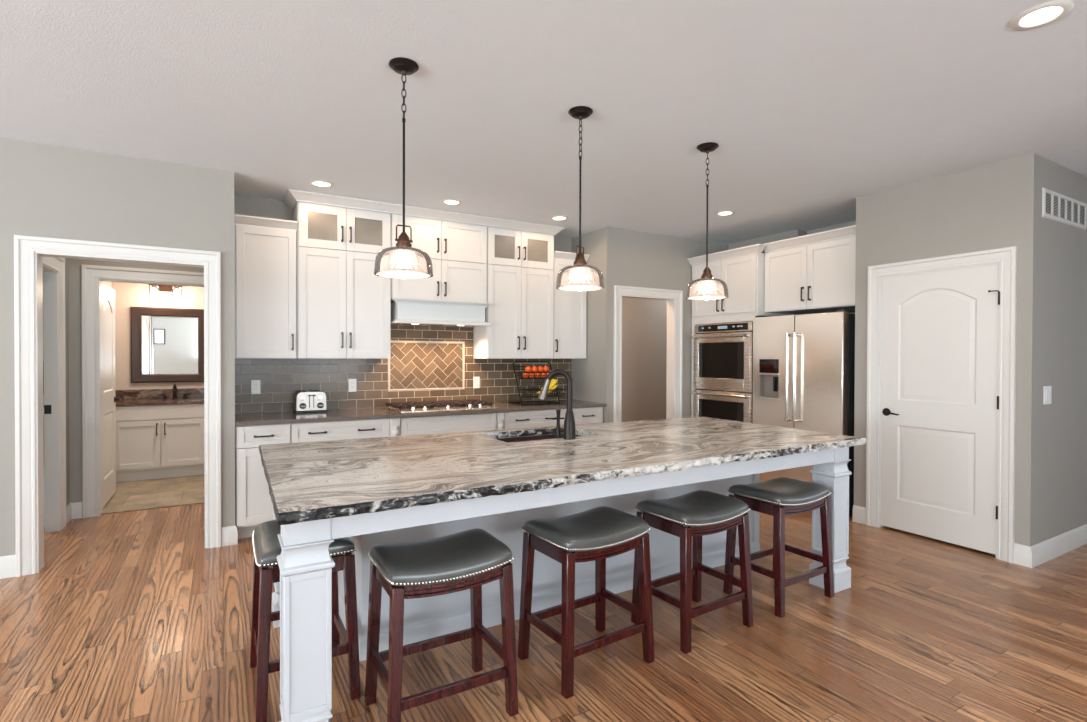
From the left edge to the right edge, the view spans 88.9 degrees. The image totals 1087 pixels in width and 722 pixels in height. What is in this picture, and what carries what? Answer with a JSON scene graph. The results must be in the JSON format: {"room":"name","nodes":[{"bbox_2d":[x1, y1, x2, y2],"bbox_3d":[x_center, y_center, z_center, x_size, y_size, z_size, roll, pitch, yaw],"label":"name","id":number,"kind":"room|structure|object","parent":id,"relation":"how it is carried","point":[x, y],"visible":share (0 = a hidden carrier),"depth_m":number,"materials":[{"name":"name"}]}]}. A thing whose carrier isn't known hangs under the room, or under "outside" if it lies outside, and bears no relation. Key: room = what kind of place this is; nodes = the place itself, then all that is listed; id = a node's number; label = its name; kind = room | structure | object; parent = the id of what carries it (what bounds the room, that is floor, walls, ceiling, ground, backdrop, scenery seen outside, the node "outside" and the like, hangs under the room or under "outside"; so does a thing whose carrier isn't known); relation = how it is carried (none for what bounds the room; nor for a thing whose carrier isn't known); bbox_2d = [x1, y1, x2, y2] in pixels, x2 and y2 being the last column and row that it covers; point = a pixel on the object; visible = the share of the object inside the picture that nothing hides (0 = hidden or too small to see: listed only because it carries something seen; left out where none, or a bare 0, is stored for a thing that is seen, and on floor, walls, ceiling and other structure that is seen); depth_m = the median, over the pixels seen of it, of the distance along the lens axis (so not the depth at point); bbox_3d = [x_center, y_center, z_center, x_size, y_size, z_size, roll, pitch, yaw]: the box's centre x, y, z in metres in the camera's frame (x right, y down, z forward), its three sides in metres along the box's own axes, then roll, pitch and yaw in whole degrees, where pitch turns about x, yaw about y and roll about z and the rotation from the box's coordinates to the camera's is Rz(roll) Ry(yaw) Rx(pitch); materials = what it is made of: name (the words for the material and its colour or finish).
{"room":"kitchen","nodes":[
{"label":"kitchen","id":0,"kind":"room"},
{"bbox_2d":[43,328,43,439],"bbox_3d":[-6.574,-0.032,4.219,4.850,2.740,4.310,0,1,-30],"label":"wall","id":1,"kind":"structure","parent":0,"point":[43,328],"depth_m":6.83,"materials":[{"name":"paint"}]},
{"bbox_2d":[65,258,68,505],"bbox_3d":[-3.731,-0.023,4.114,0.075,2.740,1.280,0,1,-30],"label":"wall","id":2,"kind":"structure","parent":0,"point":[66,259],"depth_m":4.64,"materials":[{"name":"paint"}]},
{"bbox_2d":[43,264,58,532],"bbox_3d":[-3.662,0.323,3.996,0.084,2.050,0.820,0,1,-30],"label":"door","id":3,"kind":"structure","parent":2,"relation":"attached to","point":[50,276],"depth_m":4.34,"materials":[{"name":"white wood"}]},
{"bbox_2d":[43,256,65,530],"bbox_3d":[-3.618,0.261,4.021,0.027,2.174,1.068,0,1,-30],"label":"trim","id":4,"kind":"structure","parent":2,"relation":"attached to","point":[58,264],"depth_m":4.41,"materials":[{"name":"white wood"}]},
{"bbox_2d":[66,502,81,524],"bbox_3d":[-3.924,1.274,4.615,0.087,0.135,0.244,0,1,-30],"label":"baseboard","id":5,"kind":"structure","parent":2,"relation":"attached to","point":[73,510],"depth_m":4.70,"materials":[{"name":"white wood"}]},
{"bbox_2d":[0,137,234,556],"bbox_3d":[-5.211,-0.019,3.188,5.975,2.740,1.400,0,1,-30],"label":"wall","id":6,"kind":"structure","parent":0,"point":[51,191],"depth_m":3.69,"materials":[{"name":"paint"}]},
{"bbox_2d":[44,405,50,413],"bbox_3d":[-3.877,0.379,4.330,0.043,0.070,0.004,0,1,-30],"label":"strike plate","id":7,"kind":"object","parent":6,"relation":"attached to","point":[47,408],"visible":1,"depth_m":4.33,"materials":[{"name":"black metal"}]},
{"bbox_2d":[14,235,220,576],"bbox_3d":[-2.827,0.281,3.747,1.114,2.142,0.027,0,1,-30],"label":"trim","id":8,"kind":"structure","parent":6,"relation":"attached to","point":[25,246],"depth_m":3.52,"materials":[{"name":"white wood"}]},
{"bbox_2d":[0,523,237,578],"bbox_3d":[-4.859,1.289,2.622,5.971,0.135,0.076,0,1,-30],"label":"baseboard","id":9,"kind":"structure","parent":6,"relation":"attached to","point":[230,533],"depth_m":3.47,"materials":[{"name":"white wood"}]},
{"bbox_2d":[68,258,203,502],"bbox_3d":[-3.223,-0.032,5.217,2.150,2.740,0.120,0,1,-30],"label":"wall","id":10,"kind":"structure","parent":0,"point":[74,265],"depth_m":4.71,"materials":[{"name":"paint"}]},
{"bbox_2d":[102,283,121,506],"bbox_3d":[-4.094,0.306,5.233,0.098,2.020,0.776,0,1,-30],"label":"door","id":11,"kind":"structure","parent":10,"relation":"in","point":[108,294],"depth_m":5.24,"materials":[{"name":"white wood"}]},
{"bbox_2d":[81,265,203,517],"bbox_3d":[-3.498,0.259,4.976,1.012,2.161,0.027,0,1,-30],"label":"trim","id":12,"kind":"structure","parent":10,"relation":"attached to","point":[90,274],"depth_m":4.76,"materials":[{"name":"white wood"}]},
{"bbox_2d":[102,281,203,389],"bbox_3d":[-3.703,-0.041,6.147,2.250,2.740,1.970,0,1,-30],"label":"wall","id":13,"kind":"structure","parent":0,"point":[127,295],"depth_m":6.51,"materials":[{"name":"paint"}]},
{"bbox_2d":[115,388,203,399],"bbox_3d":[-4.241,0.392,6.843,1.726,0.112,0.026,0,1,-30],"label":"backsplash","id":14,"kind":"structure","parent":13,"relation":"attached to","point":[195,392],"depth_m":6.60,"materials":[{"name":"brown stone"}]},
{"bbox_2d":[149,284,181,296],"bbox_3d":[-4.506,-0.863,6.604,0.332,0.170,0.154,0,1,-30],"label":"vanity light","id":15,"kind":"object","parent":13,"relation":"attached to","point":[166,288],"visible":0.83,"depth_m":6.62,"materials":[{"name":"orange metal"}]},
{"bbox_2d":[149,285,159,294],"bbox_3d":[-4.590,-0.833,6.527,0.104,0.112,0.103,0,1,-30],"label":"shade","id":16,"kind":"object","parent":15,"relation":"on","point":[153,290],"depth_m":6.53,"materials":[{"name":"beige"}]},
{"bbox_2d":[172,287,181,296],"bbox_3d":[-4.395,-0.834,6.639,0.104,0.112,0.103,0,1,-30],"label":"shade","id":17,"kind":"object","parent":15,"relation":"on","point":[176,291],"depth_m":6.64,"materials":[{"name":"beige glass"}]},
{"bbox_2d":[130,307,203,382],"bbox_3d":[-4.503,-0.191,6.678,0.770,0.895,0.038,0,1,-30],"label":"mirror","id":18,"kind":"object","parent":13,"relation":"attached to","point":[167,344],"visible":0.88,"depth_m":6.67,"materials":[{"name":"brown wood"}]},
{"bbox_2d":[234,195,571,413],"bbox_3d":[-1.174,-0.029,5.548,3.378,2.740,0.120,0,1,-30],"label":"wall","id":19,"kind":"structure","parent":0,"point":[243,205],"depth_m":4.78,"materials":[{"name":"paint"}]},
{"bbox_2d":[234,214,297,358],"bbox_3d":[-2.310,-0.585,4.598,0.453,1.128,0.371,0,1,-30],"label":"upper cabinet","id":20,"kind":"object","parent":19,"relation":"attached to","point":[265,248],"visible":0.97,"depth_m":4.48,"materials":[{"name":"paint"}]},
{"bbox_2d":[293,201,390,358],"bbox_3d":[-1.775,-0.676,4.902,0.770,1.308,0.380,0,1,-30],"label":"upper cabinet","id":21,"kind":"object","parent":19,"relation":"attached to","point":[344,309],"visible":0.94,"depth_m":4.74,"materials":[{"name":"paint"}]},
{"bbox_2d":[235,325,570,413],"bbox_3d":[-1.140,0.045,5.490,3.370,0.787,0.016,0,1,-30],"label":"backsplash","id":22,"kind":"structure","parent":19,"relation":"attached to","point":[426,363],"depth_m":5.36,"materials":[{"name":"tile"}]},
{"bbox_2d":[251,380,260,393],"bbox_3d":[-2.454,0.222,4.722,0.072,0.120,0.009,0,1,-30],"label":"outlet","id":23,"kind":"object","parent":22,"relation":"attached to","point":[255,384],"visible":1,"depth_m":4.72,"materials":[{"name":"white plastic"}]},
{"bbox_2d":[254,383,257,390],"bbox_3d":[-2.452,0.222,4.719,0.034,0.068,0.002,0,1,-30],"label":"receptacle","id":24,"kind":"object","parent":23,"relation":"attached to","point":[255,384],"depth_m":4.72,"materials":[{"name":"white plastic"}]},
{"bbox_2d":[348,379,356,391],"bbox_3d":[-1.766,0.225,5.120,0.072,0.120,0.009,0,1,-30],"label":"outlet","id":25,"kind":"object","parent":22,"relation":"attached to","point":[352,383],"visible":1,"depth_m":5.12,"materials":[{"name":"white plastic"}]},
{"bbox_2d":[473,377,479,387],"bbox_3d":[-0.694,0.222,5.740,0.072,0.120,0.009,0,1,-30],"label":"outlet","id":26,"kind":"object","parent":22,"relation":"attached to","point":[476,380],"visible":1,"depth_m":5.74,"materials":[{"name":"white plastic"}]},
{"bbox_2d":[391,214,486,302],"bbox_3d":[-1.035,-0.947,5.327,0.936,0.770,0.380,0,1,-30],"label":"upper cabinet","id":27,"kind":"object","parent":19,"relation":"attached to","point":[457,251],"visible":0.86,"depth_m":5.21,"materials":[{"name":"paint"}]},
{"bbox_2d":[391,298,490,326],"bbox_3d":[-1.020,-0.450,5.305,0.937,0.221,0.442,0,1,-30],"label":"range hood","id":28,"kind":"object","parent":19,"relation":"attached to","point":[404,311],"visible":0.98,"depth_m":5.13,"materials":[{"name":"paint"}]},
{"bbox_2d":[473,226,553,358],"bbox_3d":[-0.297,-0.680,5.757,0.767,1.308,0.380,0,1,-30],"label":"upper cabinet","id":29,"kind":"object","parent":19,"relation":"attached to","point":[520,264],"visible":1,"depth_m":5.60,"materials":[{"name":"paint"}]},
{"bbox_2d":[284,189,563,234],"bbox_3d":[-1.024,-1.357,5.304,2.626,0.073,0.421,0,1,-30],"label":"crown molding","id":30,"kind":"structure","parent":29,"relation":"attached to","point":[292,196],"depth_m":5.00,"materials":[{"name":"paint"}]},
{"bbox_2d":[553,251,589,358],"bbox_3d":[0.221,-0.591,6.063,0.434,1.128,0.371,0,1,-30],"label":"upper cabinet","id":31,"kind":"object","parent":19,"relation":"attached to","point":[569,331],"visible":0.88,"depth_m":5.93,"materials":[{"name":"paint"}]},
{"bbox_2d":[0,0,1086,244],"bbox_3d":[0.093,-1.413,1.830,14.400,0.100,15.500,0,1,-30],"label":"ceiling","id":32,"kind":"structure","parent":0,"point":[811,108],"depth_m":2.87,"materials":[{"name":"paint"}]},
{"bbox_2d":[308,180,334,187],"bbox_3d":[-1.740,-1.386,4.340,0.192,0.006,0.192,0,1,-30],"label":"recessed light","id":33,"kind":"object","parent":32,"relation":"in","point":[321,183],"visible":1,"depth_m":4.33,"materials":[{"name":"beige"}]},
{"bbox_2d":[374,57,432,278],"bbox_3d":[-0.648,-0.877,2.568,0.268,0.988,0.268,0,1,-30],"label":"pendant light","id":34,"kind":"object","parent":32,"relation":"hanging from","point":[403,262],"visible":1,"depth_m":2.54,"materials":[{"name":"white glass"}]},
{"bbox_2d":[396,232,411,247],"bbox_3d":[-0.649,-0.562,2.571,0.072,0.074,0.072,0,1,-30],"label":"socket","id":35,"kind":"object","parent":34,"relation":"attached to","point":[403,240],"depth_m":2.55,"materials":[{"name":"orange metal"}]},
{"bbox_2d":[440,199,462,204],"bbox_3d":[-0.805,-1.388,4.847,0.192,0.006,0.192,0,1,-30],"label":"recessed light","id":36,"kind":"object","parent":32,"relation":"in","point":[445,201],"visible":1,"depth_m":4.84,"materials":[{"name":"beige"}]},
{"bbox_2d":[550,215,568,220],"bbox_3d":[0.154,-1.391,5.396,0.192,0.006,0.192,0,1,-30],"label":"recessed light","id":37,"kind":"object","parent":32,"relation":"in","point":[558,218],"visible":1,"depth_m":5.39,"materials":[{"name":"beige"}]},
{"bbox_2d":[556,106,603,290],"bbox_3d":[0.203,-0.879,3.049,0.268,0.988,0.268,1,1,37],"label":"pendant light","id":38,"kind":"object","parent":32,"relation":"hanging from","point":[580,276],"visible":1,"depth_m":3.02,"materials":[{"name":"white glass"}]},
{"bbox_2d":[574,252,586,264],"bbox_3d":[0.202,-0.565,3.052,0.072,0.074,0.072,1,1,37],"label":"socket","id":39,"kind":"object","parent":38,"relation":"attached to","point":[579,259],"depth_m":3.03,"materials":[{"name":"orange metal"}]},
{"bbox_2d":[685,142,728,300],"bbox_3d":[1.049,-0.881,3.549,0.268,0.988,0.268,0,1,14],"label":"pendant light","id":40,"kind":"object","parent":32,"relation":"hanging from","point":[707,288],"visible":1,"depth_m":3.52,"materials":[{"name":"white glass"}]},
{"bbox_2d":[701,267,712,277],"bbox_3d":[1.049,-0.567,3.551,0.072,0.074,0.072,0,1,14],"label":"socket","id":41,"kind":"object","parent":40,"relation":"attached to","point":[706,272],"depth_m":3.53,"materials":[{"name":"orange metal"}]},
{"bbox_2d":[714,210,735,215],"bbox_3d":[1.703,-1.385,5.195,0.192,0.006,0.192,0,1,-30],"label":"recessed light","id":42,"kind":"object","parent":32,"relation":"in","point":[727,212],"visible":1,"depth_m":5.19,"materials":[{"name":"beige"}]},
{"bbox_2d":[1009,0,1073,29],"bbox_3d":[1.958,-1.357,2.180,0.192,0.006,0.192,0,1,-30],"label":"recessed light","id":43,"kind":"object","parent":32,"relation":"in","point":[1043,12],"visible":1,"depth_m":2.17,"materials":[{"name":"beige"}]},
{"bbox_2d":[0,475,1086,721],"bbox_3d":[0.335,1.431,1.423,14.400,0.100,14.500,0,1,-30],"label":"floor","id":44,"kind":"structure","parent":0,"point":[129,616],"depth_m":2.66,"materials":[{"name":"brown wood"}]},
{"bbox_2d":[101,501,204,514],"bbox_3d":[-3.538,1.335,5.049,0.800,0.008,0.060,0,1,-30],"label":"trim","id":45,"kind":"structure","parent":44,"relation":"on","point":[198,502],"depth_m":5.03,"materials":[{"name":"wood"}]},
{"bbox_2d":[116,403,203,482],"bbox_3d":[-4.110,0.906,6.598,1.705,0.835,0.588,0,1,-30],"label":"bathroom vanity","id":46,"kind":"object","parent":44,"relation":"on","point":[153,441],"visible":0.56,"depth_m":6.19,"materials":[{"name":"paint"}]},
{"bbox_2d":[115,388,203,405],"bbox_3d":[-4.105,0.412,6.607,1.726,0.148,0.571,0,1,-30],"label":"countertop","id":47,"kind":"structure","parent":46,"relation":"on","point":[141,397],"depth_m":6.50,"materials":[{"name":"brown stone"}]},
{"bbox_2d":[158,384,190,398],"bbox_3d":[-4.379,0.362,6.568,0.323,0.178,0.170,0,1,-30],"label":"bathroom faucet","id":48,"kind":"object","parent":47,"relation":"on","point":[174,386],"visible":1,"depth_m":6.60,"materials":[{"name":"brown metal"}]},
{"bbox_2d":[235,424,290,538],"bbox_3d":[-2.271,0.913,4.458,0.374,0.868,0.680,0,1,-30],"label":"base cabinet","id":49,"kind":"object","parent":44,"relation":"on","point":[253,503],"visible":0.56,"depth_m":4.16,"materials":[{"name":"paint"}]},
{"bbox_2d":[250,520,360,721],"bbox_3d":[-1.033,1.045,2.371,0.382,0.649,0.502,0,1,-30],"label":"bar stool","id":50,"kind":"object","parent":44,"relation":"on","point":[266,544],"visible":0.66,"depth_m":2.24,"materials":[{"name":"brown wood"}]},
{"bbox_2d":[254,520,354,567],"bbox_3d":[-1.032,0.761,2.369,0.357,0.081,0.488,0,1,-30],"label":"cushion","id":51,"kind":"object","parent":50,"relation":"on","point":[267,547],"depth_m":2.23,"materials":[{"name":"grey leather"}]},
{"bbox_2d":[291,418,388,442],"bbox_3d":[-1.779,0.912,4.742,0.760,0.868,0.680,0,1,-30],"label":"base cabinet","id":52,"kind":"object","parent":44,"relation":"on","point":[368,428],"visible":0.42,"depth_m":4.46,"materials":[{"name":"paint"}]},
{"bbox_2d":[365,528,517,721],"bbox_3d":[-0.408,1.048,2.190,0.502,0.649,0.382,0,1,-30],"label":"bar stool","id":53,"kind":"object","parent":44,"relation":"on","point":[471,559],"visible":1,"depth_m":2.12,"materials":[{"name":"brown wood"}]},
{"bbox_2d":[370,528,511,585],"bbox_3d":[-0.407,0.764,2.187,0.488,0.081,0.357,0,1,-30],"label":"cushion","id":54,"kind":"object","parent":53,"relation":"on","point":[471,554],"depth_m":2.09,"materials":[{"name":"grey leather"}]},
{"bbox_2d":[389,413,503,436],"bbox_3d":[-0.983,0.910,5.192,1.066,0.868,0.700,0,1,-30],"label":"base cabinet","id":55,"kind":"object","parent":44,"relation":"on","point":[490,421],"visible":0.27,"depth_m":4.89,"materials":[{"name":"paint"}]},
{"bbox_2d":[235,399,606,425],"bbox_3d":[-0.962,0.459,5.184,3.370,0.032,0.727,0,1,-30],"label":"countertop","id":56,"kind":"structure","parent":55,"relation":"on","point":[287,417],"depth_m":4.70,"materials":[{"name":"beige stone"}]},
{"bbox_2d":[293,390,326,412],"bbox_3d":[-2.032,0.349,4.827,0.254,0.186,0.215,0,1,-30],"label":"toaster","id":57,"kind":"object","parent":56,"relation":"on","point":[305,401],"visible":1,"depth_m":4.76,"materials":[{"name":"metal"}]},
{"bbox_2d":[385,399,497,413],"bbox_3d":[-0.953,0.415,5.150,0.900,0.053,0.560,0,1,-30],"label":"gas cooktop","id":58,"kind":"object","parent":56,"relation":"in","point":[471,404],"visible":1,"depth_m":5.03,"materials":[{"name":"metal"}]},
{"bbox_2d":[508,361,565,404],"bbox_3d":[-0.060,0.221,5.693,0.457,0.439,0.442,0,1,-30],"label":"fruit basket","id":59,"kind":"object","parent":56,"relation":"on","point":[520,373],"visible":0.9,"depth_m":5.63,"materials":[{"name":"metal"}]},
{"bbox_2d":[518,371,557,378],"bbox_3d":[-0.048,0.146,5.672,0.408,0.070,0.138,0,1,-30],"label":"wire tray","id":60,"kind":"object","parent":59,"relation":"on","point":[521,373],"depth_m":5.60,"materials":[{"name":"black metal"}]},
{"bbox_2d":[522,388,565,397],"bbox_3d":[0.006,0.323,5.580,0.408,0.078,0.178,0,1,-30],"label":"wire tray","id":61,"kind":"object","parent":59,"relation":"on","point":[555,390],"depth_m":5.57,"materials":[{"name":"black metal"}]},
{"bbox_2d":[537,379,557,393],"bbox_3d":[0.042,0.260,5.605,0.219,0.161,0.106,0,1,-30],"label":"banana bunch","id":62,"kind":"object","parent":59,"relation":"in","point":[553,381],"visible":0.48,"depth_m":5.59,"materials":[{"name":"yellow food"}]},
{"bbox_3d":[-0.004,0.140,5.710,0.064,0.063,0.063,33,-3,-19],"label":"orange","id":63,"kind":"object","parent":59,"relation":"in","visible":0},
{"bbox_2d":[537,366,542,371],"bbox_3d":[-0.034,0.082,5.699,0.062,0.061,0.062,0,1,-1],"label":"orange","id":64,"kind":"object","parent":63,"relation":"on","point":[539,368],"visible":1,"depth_m":5.68,"materials":[{"name":"orange food"}]},
{"label":"orange","id":65,"kind":"object","parent":59,"relation":"in","visible":0},
{"bbox_2d":[543,366,548,371],"bbox_3d":[0.024,0.081,5.731,0.062,0.062,0.063,0,1,-38],"label":"orange","id":66,"kind":"object","parent":65,"relation":"on","point":[545,368],"visible":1,"depth_m":5.71,"materials":[{"name":"orange food"}]},
{"bbox_2d":[504,409,566,428],"bbox_3d":[-0.214,0.908,5.648,0.722,0.868,0.680,0,1,-30],"label":"base cabinet","id":67,"kind":"object","parent":44,"relation":"on","point":[536,418],"visible":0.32,"depth_m":5.36,"materials":[{"name":"paint"}]},
{"bbox_2d":[272,433,851,721],"bbox_3d":[0.174,0.933,3.138,3.124,0.865,1.336,0,1,-30],"label":"kitchen island","id":68,"kind":"object","parent":44,"relation":"on","point":[302,596],"visible":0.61,"depth_m":2.66,"materials":[{"name":"paint"}]},
{"bbox_2d":[259,417,866,524],"bbox_3d":[0.207,0.480,3.164,3.241,0.038,1.511,0,1,-30],"label":"island countertop","id":69,"kind":"structure","parent":68,"relation":"on","point":[316,480],"depth_m":2.62,"materials":[{"name":"grey stone"}]},
{"bbox_2d":[497,433,578,442],"bbox_3d":[-0.016,0.598,3.452,0.710,0.200,0.430,0,1,-30],"label":"sink","id":70,"kind":"object","parent":69,"relation":"in","point":[552,436],"visible":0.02,"depth_m":3.64,"materials":[{"name":"metal"}]},
{"bbox_2d":[538,369,575,439],"bbox_3d":[0.085,0.252,3.303,0.224,0.412,0.124,0,1,11],"label":"faucet","id":71,"kind":"object","parent":69,"relation":"on","point":[569,430],"visible":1,"depth_m":3.25,"materials":[{"name":"black metal"}]},
{"bbox_2d":[518,506,654,698],"bbox_3d":[0.195,1.046,2.542,0.502,0.649,0.382,0,1,-34],"label":"bar stool","id":72,"kind":"object","parent":44,"relation":"on","point":[597,534],"visible":1,"depth_m":2.48,"materials":[{"name":"brown wood"}]},
{"bbox_2d":[524,506,648,551],"bbox_3d":[0.195,0.762,2.540,0.488,0.081,0.357,0,1,-34],"label":"cushion","id":73,"kind":"object","parent":72,"relation":"on","point":[602,528],"depth_m":2.45,"materials":[{"name":"grey leather"}]},
{"bbox_2d":[573,407,602,424],"bbox_3d":[0.290,0.907,5.941,0.442,0.868,0.680,0,1,-30],"label":"base cabinet","id":74,"kind":"object","parent":44,"relation":"on","point":[592,415],"visible":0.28,"depth_m":5.68,"materials":[{"name":"paint"}]},
{"bbox_2d":[631,490,752,653],"bbox_3d":[0.774,1.045,2.883,0.502,0.649,0.382,0,1,-33],"label":"bar stool","id":75,"kind":"object","parent":44,"relation":"on","point":[704,512],"visible":0.98,"depth_m":2.80,"materials":[{"name":"grey leather"}]},
{"bbox_2d":[637,490,747,526],"bbox_3d":[0.774,0.761,2.881,0.488,0.081,0.357,0,1,-33],"label":"cushion","id":76,"kind":"object","parent":75,"relation":"on","point":[699,508],"depth_m":2.79,"materials":[{"name":"grey leather"}]},
{"bbox_2d":[687,244,793,416],"bbox_3d":[2.176,0.090,6.069,0.682,2.510,0.978,0,1,-30],"label":"tall cabinet","id":77,"kind":"object","parent":44,"relation":"on","point":[742,269],"visible":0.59,"depth_m":5.82,"materials":[{"name":"paint"}]},
{"bbox_2d":[691,321,752,422],"bbox_3d":[2.101,0.258,6.055,0.596,1.325,0.784,0,1,-30],"label":"double oven","id":78,"kind":"object","parent":77,"relation":"in","point":[723,352],"visible":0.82,"depth_m":5.89,"materials":[{"name":"metal"}]},
{"bbox_2d":[723,477,833,617],"bbox_3d":[1.376,1.044,3.240,0.502,0.649,0.382,0,1,-32],"label":"bar stool","id":79,"kind":"object","parent":44,"relation":"on","point":[778,497],"visible":0.99,"depth_m":3.16,"materials":[{"name":"brown wood"}]},
{"bbox_2d":[729,477,829,506],"bbox_3d":[1.377,0.759,3.237,0.488,0.081,0.357,0,1,-32],"label":"cushion","id":80,"kind":"object","parent":79,"relation":"on","point":[781,491],"depth_m":3.14,"materials":[{"name":"grey leather"}]},
{"bbox_2d":[752,309,854,515],"bbox_3d":[2.630,0.453,5.297,0.862,1.800,0.925,0,1,-30],"label":"refrigerator","id":81,"kind":"object","parent":44,"relation":"on","point":[804,364],"visible":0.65,"depth_m":5.01,"materials":[{"name":"metal"}]},
{"bbox_2d":[571,227,728,422],"bbox_3d":[1.952,-0.036,7.259,3.747,2.740,1.292,0,1,-30],"label":"wall","id":82,"kind":"structure","parent":0,"point":[624,257],"depth_m":6.21,"materials":[{"name":"paint"}]},
{"bbox_2d":[613,285,682,421],"bbox_3d":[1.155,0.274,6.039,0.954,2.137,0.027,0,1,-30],"label":"trim","id":83,"kind":"structure","parent":82,"relation":"attached to","point":[619,290],"depth_m":5.99,"materials":[{"name":"white wood"}]},
{"bbox_2d":[729,221,855,313],"bbox_3d":[3.148,-0.017,5.481,0.316,2.740,3.006,0,1,-34],"label":"wall niche","id":84,"kind":"object","parent":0,"point":[796,233],"visible":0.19,"depth_m":6.00,"materials":[{"name":"paint"}]},
{"bbox_2d":[764,225,855,314],"bbox_3d":[2.745,-0.829,5.336,0.718,0.685,0.985,0,1,-30],"label":"upper cabinet","id":85,"kind":"object","parent":84,"relation":"attached to","point":[813,273],"visible":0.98,"depth_m":5.16,"materials":[{"name":"paint"}]},
{"bbox_2d":[854,154,1086,546],"bbox_3d":[4.393,-0.010,5.025,3.360,2.740,1.189,0,1,-30],"label":"wall","id":86,"kind":"structure","parent":0,"point":[996,205],"depth_m":3.93,"materials":[{"name":"paint"}]},
{"bbox_2d":[880,264,999,554],"bbox_3d":[2.943,0.331,4.168,0.095,2.022,0.808,0,1,-30],"label":"door","id":87,"kind":"structure","parent":86,"relation":"in","point":[940,400],"depth_m":4.14,"materials":[{"name":"white wood"}]},
{"bbox_2d":[866,246,1016,562],"bbox_3d":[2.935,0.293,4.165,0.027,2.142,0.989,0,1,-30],"label":"trim","id":88,"kind":"structure","parent":86,"relation":"attached to","point":[1007,256],"depth_m":3.81,"materials":[{"name":"white wood"}]},
{"bbox_2d":[852,505,1086,567],"bbox_3d":[4.335,1.293,4.996,3.256,0.135,1.205,0,1,-30],"label":"baseboard","id":89,"kind":"structure","parent":86,"relation":"attached to","point":[1035,555],"depth_m":3.85,"materials":[{"name":"white wood"}]},
{"bbox_2d":[1043,386,1051,404],"bbox_3d":[3.452,0.234,3.788,0.120,0.124,0.012,0,1,-30],"label":"light switch","id":90,"kind":"object","parent":86,"relation":"attached to","point":[1047,390],"visible":1,"depth_m":3.78,"materials":[{"name":"white plastic"}]},
{"bbox_2d":[1042,187,1086,229],"bbox_3d":[3.691,-1.069,3.913,0.775,0.198,0.011,0,1,-30],"label":"air vent","id":91,"kind":"object","parent":86,"relation":"in","point":[1057,207],"visible":1,"depth_m":3.90,"materials":[{"name":"white metal"}]},
{"bbox_3d":[-6.076,1.331,4.463,3.550,0.012,4.210,0,1,-30],"label":"floor","id":92,"kind":"structure","parent":0,"visible":0},
{"bbox_3d":[-6.005,0.939,6.384,1.200,0.738,0.650,0,1,-30],"label":"desk","id":93,"kind":"object","parent":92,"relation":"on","visible":0},
{"bbox_2d":[43,361,43,393],"bbox_3d":[-5.948,0.285,6.433,0.650,0.570,0.150,0,1,-30],"label":"monitor","id":94,"kind":"object","parent":93,"relation":"on","point":[43,361],"visible":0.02,"depth_m":6.45,"materials":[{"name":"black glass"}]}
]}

